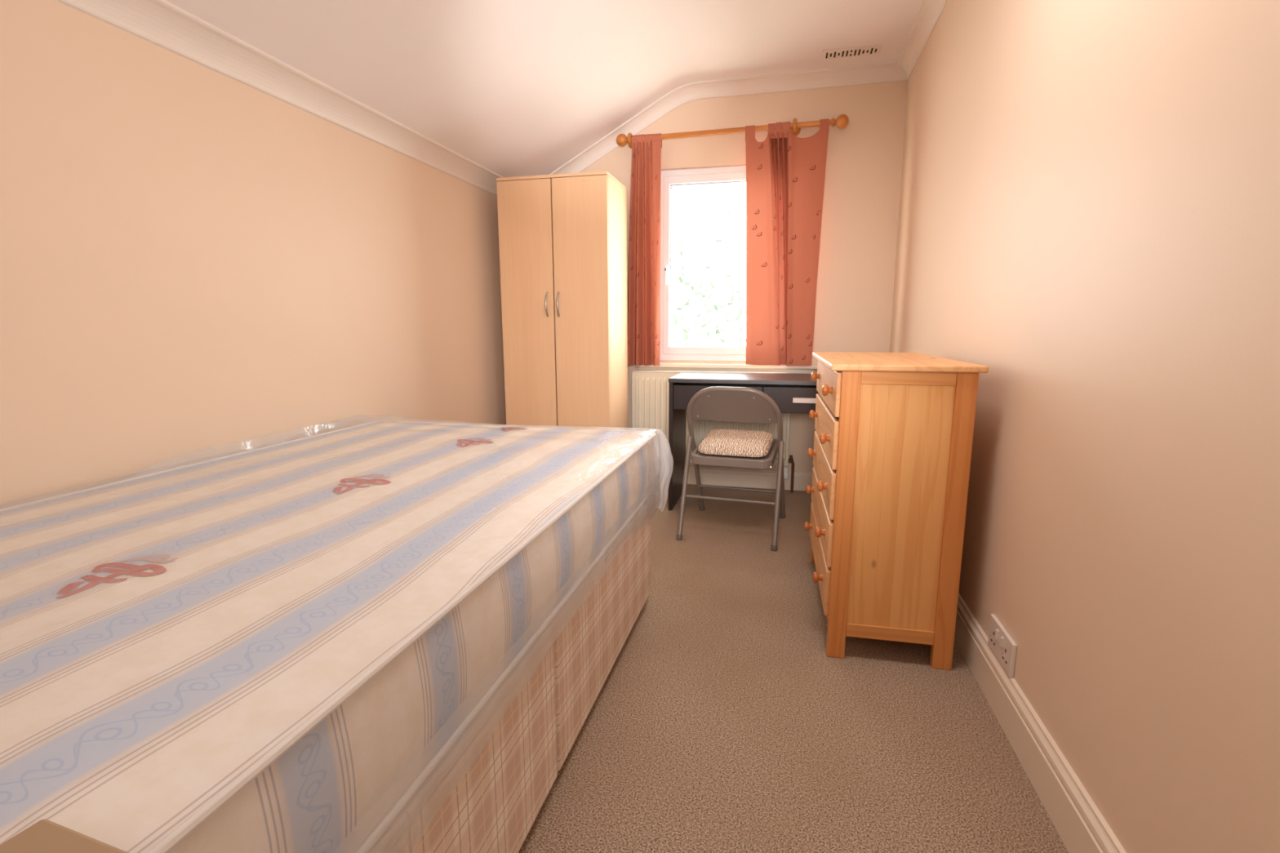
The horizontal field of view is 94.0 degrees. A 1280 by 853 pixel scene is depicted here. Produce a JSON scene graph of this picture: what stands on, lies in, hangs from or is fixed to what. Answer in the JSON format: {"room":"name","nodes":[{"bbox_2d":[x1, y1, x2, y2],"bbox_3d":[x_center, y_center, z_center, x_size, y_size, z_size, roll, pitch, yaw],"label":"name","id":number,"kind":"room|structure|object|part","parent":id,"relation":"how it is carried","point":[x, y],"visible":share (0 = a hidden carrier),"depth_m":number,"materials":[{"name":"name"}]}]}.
{"room":"bedroom","nodes":[
{"label":"bedroom","id":0,"kind":"room"},
{"bbox_2d":[0,0,506,509],"bbox_3d":[-1.334,-0.292,1.911,0.100,2.000,4.834,2,10,13],"label":"wall","id":1,"kind":"structure","parent":0,"point":[197,263],"depth_m":1.76,"materials":[{"name":"beige paint"}]},
{"bbox_2d":[56,0,502,195],"bbox_3d":[-1.265,-1.103,1.704,0.070,0.094,4.534,2,10,13],"label":"trim","id":2,"kind":"structure","parent":1,"relation":"attached to","point":[162,24],"depth_m":1.94,"materials":[{"name":"white paint"}]},
{"bbox_2d":[165,0,924,177],"bbox_3d":[-0.181,-1.386,1.391,2.500,0.750,4.734,2,10,13],"label":"ceiling","id":3,"kind":"structure","parent":0,"point":[513,88],"depth_m":2.65,"materials":[{"name":"white paint"}]},
{"bbox_2d":[821,44,882,59],"bbox_3d":[1.090,-1.931,3.079,0.290,0.007,0.104,2,10,13],"label":"ceiling vent","id":4,"kind":"object","parent":3,"relation":"in","point":[873,49],"visible":1,"depth_m":3.07,"materials":[{"name":"white paint"}]},
{"bbox_2d":[581,80,907,471],"bbox_3d":[0.368,-0.918,3.775,2.500,2.600,0.140,2,10,13],"label":"wall","id":5,"kind":"structure","parent":0,"point":[857,256],"depth_m":3.48,"materials":[{"name":"beige paint"}]},
{"bbox_2d":[631,369,794,493],"bbox_3d":[0.443,0.021,3.788,1.057,0.744,0.115,2,10,14],"label":"radiator","id":6,"kind":"object","parent":5,"relation":"attached to","point":[650,388],"visible":0.33,"depth_m":3.77,"materials":[{"name":"beige metal"}]},
{"bbox_2d":[634,369,788,373],"bbox_3d":[0.435,-0.339,3.717,0.958,0.010,0.066,2,10,13],"label":"grille","id":7,"kind":"object","parent":6,"relation":"attached to","point":[637,371],"depth_m":3.75,"materials":[{"name":"beige metal"}]},
{"bbox_2d":[634,164,817,373],"bbox_3d":[0.532,-0.952,3.679,1.140,1.240,0.155,2,10,13],"label":"window","id":8,"kind":"structure","parent":5,"relation":"in","point":[731,174],"depth_m":3.73,"materials":[{"name":"white plastic"}]},
{"bbox_3d":[0.162,-0.954,3.751,0.015,0.120,0.025,2,10,13],"label":"handle","id":9,"kind":"part","parent":8,"relation":"part of","materials":[{"name":"white plastic"}]},
{"bbox_3d":[0.542,-0.994,3.714,0.860,1.170,0.070,2,10,13],"label":"frame","id":10,"kind":"part","parent":8,"relation":"part of","materials":[{"name":"white plastic"}]},
{"bbox_3d":[0.538,-0.994,3.698,0.794,1.089,0.064,2,10,13],"label":"sash","id":11,"kind":"part","parent":8,"relation":"part of","materials":[{"name":"white plastic"}]},
{"bbox_3d":[0.525,-0.381,3.745,1.140,0.024,0.090,2,10,13],"label":"sill","id":12,"kind":"part","parent":8,"relation":"part of","materials":[{"name":"paint"}]},
{"bbox_2d":[549,62,906,174],"bbox_3d":[0.342,-1.680,3.542,2.300,0.655,0.070,2,10,13],"label":"trim","id":13,"kind":"structure","parent":5,"relation":"attached to","point":[888,72],"depth_m":3.45,"materials":[{"name":"white paint"}]},
{"bbox_2d":[616,114,848,148],"bbox_3d":[0.511,-1.711,3.469,1.333,0.074,0.121,2,10,13],"label":"pole","id":14,"kind":"object","parent":5,"relation":"attached to","point":[842,121],"visible":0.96,"depth_m":3.43,"materials":[{"name":"brown wood"}]},
{"bbox_2d":[627,133,662,365],"bbox_3d":[0.018,-1.065,3.667,0.228,1.372,0.071,2,10,13],"label":"curtain","id":15,"kind":"object","parent":14,"relation":"hanging from","point":[644,251],"visible":0.99,"depth_m":3.66,"materials":[{"name":"fabric"}]},
{"bbox_3d":[0.505,-1.707,3.446,1.170,0.029,0.029,2,10,13],"label":"rod","id":16,"kind":"part","parent":14,"relation":"part of","materials":[{"name":"brown wood"}]},
{"bbox_2d":[745,118,829,365],"bbox_3d":[0.832,-1.046,3.488,0.458,1.368,0.098,2,10,13],"label":"curtain","id":17,"kind":"object","parent":14,"relation":"hanging from","point":[785,171],"visible":1,"depth_m":3.46,"materials":[{"name":"fabric"}]},
{"bbox_2d":[687,466,812,490],"bbox_3d":[0.352,0.318,3.908,2.300,0.119,0.018,2,10,13],"label":"baseboard","id":18,"kind":"structure","parent":5,"relation":"attached to","point":[713,476],"depth_m":3.82,"materials":[{"name":"paint"}]},
{"bbox_2d":[518,484,1068,852],"bbox_3d":[-0.177,0.796,1.762,2.500,0.100,4.734,2,10,13],"label":"floor","id":19,"kind":"structure","parent":0,"point":[723,721],"depth_m":1.52,"materials":[{"name":"beige carpet"}]},
{"bbox_2d":[368,500,650,852],"bbox_3d":[-0.754,0.586,1.487,1.199,0.408,1.825,2,10,13],"label":"base","id":20,"kind":"object","parent":19,"relation":"on","point":[486,793],"visible":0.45,"depth_m":1.17,"materials":[{"name":"beige fabric"}]},
{"bbox_2d":[0,414,673,852],"bbox_3d":[-0.728,0.288,1.497,1.278,0.380,2.102,2,10,13],"label":"mattress","id":21,"kind":"object","parent":20,"relation":"on","point":[273,648],"visible":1,"depth_m":0.86,"materials":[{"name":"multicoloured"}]},
{"bbox_2d":[0,818,128,852],"bbox_3d":[-0.421,0.314,0.349,0.100,0.018,0.170,3,10,18],"label":"box","id":22,"kind":"object","parent":21,"relation":"on","point":[45,836],"visible":1,"depth_m":0.42,"materials":[{"name":"brown cardboard"}]},
{"bbox_2d":[496,170,627,428],"bbox_3d":[-0.437,-0.484,3.536,0.635,1.828,0.440,2,10,13],"label":"wardrobe","id":23,"kind":"object","parent":19,"relation":"on","point":[562,237],"visible":0.67,"depth_m":3.32,"materials":[{"name":"brown wood"}]},
{"bbox_3d":[-0.633,-0.486,3.397,0.316,1.737,0.016,2,10,13],"label":"door","id":24,"kind":"part","parent":23,"relation":"part of","materials":[{"name":"brown wood"}]},
{"bbox_3d":[-0.518,-0.678,3.310,0.013,0.138,0.033,2,10,13],"label":"handle","id":25,"kind":"part","parent":23,"relation":"part of","materials":[{"name":"silver metal"}]},
{"bbox_3d":[-0.386,-0.546,3.739,0.603,1.742,0.006,2,10,13],"label":"panel","id":26,"kind":"part","parent":23,"relation":"part of","materials":[{"name":"brown wood"}]},
{"bbox_3d":[-0.453,-0.676,3.295,0.013,0.138,0.033,2,10,13],"label":"handle","id":27,"kind":"part","parent":23,"relation":"part of","materials":[{"name":"silver metal"}]},
{"bbox_3d":[-0.434,-1.379,3.400,0.635,0.016,0.406,2,10,13],"label":"panel","id":28,"kind":"part","parent":23,"relation":"part of","materials":[{"name":"brown wood"}]},
{"bbox_3d":[-0.322,-0.474,3.323,0.310,1.737,0.016,2,10,13],"label":"door","id":29,"kind":"part","parent":23,"relation":"part of","materials":[{"name":"brown wood"}]},
{"bbox_3d":[-0.130,-0.468,3.490,0.016,1.812,0.388,2,10,13],"label":"panel","id":30,"kind":"part","parent":23,"relation":"part of","materials":[{"name":"brown wood"}]},
{"bbox_2d":[676,386,785,551],"bbox_3d":[0.483,0.156,3.001,0.480,0.752,0.528,3,10,18],"label":"folding chair","id":31,"kind":"object","parent":19,"relation":"on","point":[729,404],"visible":0.95,"depth_m":2.83,"materials":[{"name":"grey metal"}]},
{"bbox_3d":[0.222,0.290,2.951,0.023,0.469,0.216,3,10,18],"label":"leg","id":32,"kind":"part","parent":31,"relation":"part of","materials":[{"name":"grey metal"}]},
{"bbox_3d":[0.433,-0.095,2.805,0.420,0.159,0.121,3,10,18],"label":"backrest","id":33,"kind":"part","parent":31,"relation":"part of","materials":[{"name":"grey metal"}]},
{"bbox_2d":[697,428,773,457],"bbox_3d":[0.484,0.077,2.991,0.340,0.078,0.348,3,10,18],"label":"seat cushion","id":34,"kind":"object","parent":31,"relation":"on","point":[721,442],"visible":1,"depth_m":2.88,"materials":[{"name":"fabric"}]},
{"bbox_3d":[0.651,0.313,2.812,0.023,0.469,0.216,3,10,18],"label":"leg","id":35,"kind":"part","parent":31,"relation":"part of","materials":[{"name":"grey metal"}]},
{"bbox_2d":[668,371,818,510],"bbox_3d":[0.699,0.086,3.402,1.005,0.745,0.491,2,10,13],"label":"desk","id":36,"kind":"object","parent":19,"relation":"on","point":[793,393],"visible":0.47,"depth_m":3.24,"materials":[{"name":"black laminate"}]},
{"bbox_3d":[0.224,0.079,3.520,0.022,0.722,0.465,2,10,13],"label":"panel","id":37,"kind":"part","parent":36,"relation":"part of","materials":[{"name":"grey laminate"}]},
{"bbox_3d":[0.414,-0.152,3.199,0.474,0.132,0.018,2,10,13],"label":"drawer","id":38,"kind":"part","parent":36,"relation":"part of","materials":[{"name":"grey laminate"}]},
{"bbox_3d":[0.751,-0.227,3.569,0.957,0.138,0.016,2,10,13],"label":"rail","id":39,"kind":"part","parent":36,"relation":"part of","materials":[{"name":"grey laminate"}]},
{"bbox_3d":[0.878,-0.134,3.088,0.474,0.132,0.018,2,10,13],"label":"drawer","id":40,"kind":"part","parent":36,"relation":"part of","materials":[{"name":"grey laminate"}]},
{"bbox_3d":[0.874,-0.133,3.073,0.170,0.026,0.014,2,10,13],"label":"handle","id":41,"kind":"part","parent":36,"relation":"part of","materials":[{"name":"beige"}]},
{"bbox_2d":[804,351,988,670],"bbox_3d":[0.835,0.212,2.147,0.424,0.917,0.828,2,10,12],"label":"dresser","id":42,"kind":"object","parent":19,"relation":"on","point":[893,437],"visible":1,"depth_m":1.77,"materials":[{"name":"brown wood"}]},
{"bbox_3d":[0.701,0.415,2.483,0.034,0.036,0.037,2,10,12],"label":"knob","id":43,"kind":"part","parent":42,"relation":"part of","materials":[{"name":"brown wood"}]},
{"bbox_3d":[0.701,0.260,2.457,0.034,0.036,0.037,2,10,12],"label":"knob","id":44,"kind":"part","parent":42,"relation":"part of","materials":[{"name":"brown wood"}]},
{"bbox_3d":[0.700,0.107,2.431,0.034,0.036,0.037,2,10,12],"label":"knob","id":45,"kind":"part","parent":42,"relation":"part of","materials":[{"name":"brown wood"}]},
{"bbox_3d":[0.778,0.153,2.550,0.053,0.898,0.030,2,10,12],"label":"post","id":46,"kind":"part","parent":42,"relation":"part of","materials":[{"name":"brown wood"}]},
{"bbox_3d":[0.700,-0.049,2.405,0.034,0.036,0.037,2,10,12],"label":"knob","id":47,"kind":"part","parent":42,"relation":"part of","materials":[{"name":"brown wood"}]},
{"bbox_3d":[0.700,-0.201,2.379,0.034,0.036,0.037,2,10,12],"label":"knob","id":48,"kind":"part","parent":42,"relation":"part of","materials":[{"name":"brown wood"}]},
{"bbox_3d":[0.590,0.501,1.979,0.034,0.036,0.037,2,10,12],"label":"knob","id":49,"kind":"part","parent":42,"relation":"part of","materials":[{"name":"brown wood"}]},
{"bbox_3d":[0.666,0.461,2.227,0.014,0.149,0.756,2,10,12],"label":"drawer","id":50,"kind":"part","parent":42,"relation":"part of","materials":[{"name":"brown wood"}]},
{"bbox_3d":[0.589,0.346,1.952,0.034,0.036,0.037,2,10,12],"label":"knob","id":51,"kind":"part","parent":42,"relation":"part of","materials":[{"name":"brown wood"}]},
{"bbox_3d":[0.666,0.306,2.201,0.014,0.143,0.756,2,10,12],"label":"drawer","id":52,"kind":"part","parent":42,"relation":"part of","materials":[{"name":"brown wood"}]},
{"bbox_3d":[0.589,0.193,1.926,0.034,0.036,0.037,2,10,12],"label":"knob","id":53,"kind":"part","parent":42,"relation":"part of","materials":[{"name":"brown wood"}]},
{"bbox_3d":[0.666,0.153,2.175,0.014,0.146,0.756,2,10,12],"label":"drawer","id":54,"kind":"part","parent":42,"relation":"part of","materials":[{"name":"brown wood"}]},
{"bbox_3d":[0.589,0.037,1.900,0.034,0.036,0.037,2,10,12],"label":"knob","id":55,"kind":"part","parent":42,"relation":"part of","materials":[{"name":"brown wood"}]},
{"bbox_3d":[0.665,-0.003,2.148,0.014,0.148,0.756,2,10,12],"label":"drawer","id":56,"kind":"part","parent":42,"relation":"part of","materials":[{"name":"brown wood"}]},
{"bbox_3d":[0.588,-0.115,1.874,0.034,0.036,0.037,2,10,12],"label":"knob","id":57,"kind":"part","parent":42,"relation":"part of","materials":[{"name":"brown wood"}]},
{"bbox_3d":[0.665,-0.155,2.122,0.014,0.134,0.756,2,10,12],"label":"drawer","id":58,"kind":"part","parent":42,"relation":"part of","materials":[{"name":"brown wood"}]},
{"bbox_3d":[0.615,0.280,1.808,0.053,0.898,0.030,2,10,12],"label":"post","id":59,"kind":"part","parent":42,"relation":"part of","materials":[{"name":"brown wood"}]},
{"bbox_3d":[0.765,0.634,1.835,0.253,0.042,0.022,2,10,12],"label":"rail","id":60,"kind":"part","parent":42,"relation":"part of","materials":[{"name":"brown wood"}]},
{"bbox_3d":[0.764,-0.138,1.704,0.253,0.037,0.022,2,10,12],"label":"rail","id":61,"kind":"part","parent":42,"relation":"part of","materials":[{"name":"brown wood"}]},
{"bbox_3d":[0.915,0.290,1.743,0.055,0.898,0.030,2,10,12],"label":"post","id":62,"kind":"part","parent":42,"relation":"part of","materials":[{"name":"brown wood"}]},
{"bbox_2d":[889,0,1279,852],"bbox_3d":[0.999,-0.498,1.306,0.100,2.600,4.834,2,10,13],"label":"wall","id":63,"kind":"structure","parent":0,"point":[1089,212],"depth_m":1.08,"materials":[{"name":"beige paint"}]},
{"bbox_2d":[897,0,947,79],"bbox_3d":[0.902,-1.561,1.096,0.070,0.070,4.534,2,10,13],"label":"trim","id":64,"kind":"structure","parent":63,"relation":"attached to","point":[931,11],"depth_m":2.82,"materials":[{"name":"white paint"}]},
{"bbox_2d":[987,613,1017,677],"bbox_3d":[0.968,0.584,1.600,0.016,0.092,0.172,2,10,13],"label":"wall socket","id":65,"kind":"object","parent":63,"relation":"attached to","point":[1002,645],"visible":1,"depth_m":1.58,"materials":[{"name":"white plastic"}]},
{"bbox_2d":[995,629,998,639],"bbox_3d":[0.967,0.564,1.617,0.005,0.026,0.012,2,10,13],"label":"rocker switch","id":66,"kind":"object","parent":65,"relation":"attached to","point":[996,630],"depth_m":1.61,"materials":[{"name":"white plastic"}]},
{"bbox_2d":[1000,636,1004,647],"bbox_3d":[0.958,0.570,1.579,0.005,0.026,0.012,2,10,13],"label":"rocker switch","id":67,"kind":"object","parent":65,"relation":"attached to","point":[1002,638],"depth_m":1.57,"materials":[{"name":"white plastic"}]},
{"bbox_2d":[954,592,1126,852],"bbox_3d":[0.932,0.721,1.478,0.018,0.138,4.534,2,10,13],"label":"baseboard","id":68,"kind":"structure","parent":63,"relation":"attached to","point":[1078,822],"depth_m":1.34,"materials":[{"name":"paint"}]},
{"label":"outside","id":69,"kind":"structure","parent":0,"visible":0},
{"bbox_3d":[3.569,1.585,15.251,28.000,0.200,21.616,2,10,13],"label":"ground","id":70,"kind":"structure","parent":69,"visible":0},
{"bbox_2d":[671,186,746,346],"bbox_3d":[0.994,-0.668,9.547,2.690,6.175,2.622,2,10,13],"label":"tree","id":71,"kind":"object","parent":70,"relation":"on","point":[705,328],"visible":0.38,"depth_m":9.32,"materials":[{"name":"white plant"}]}
]}

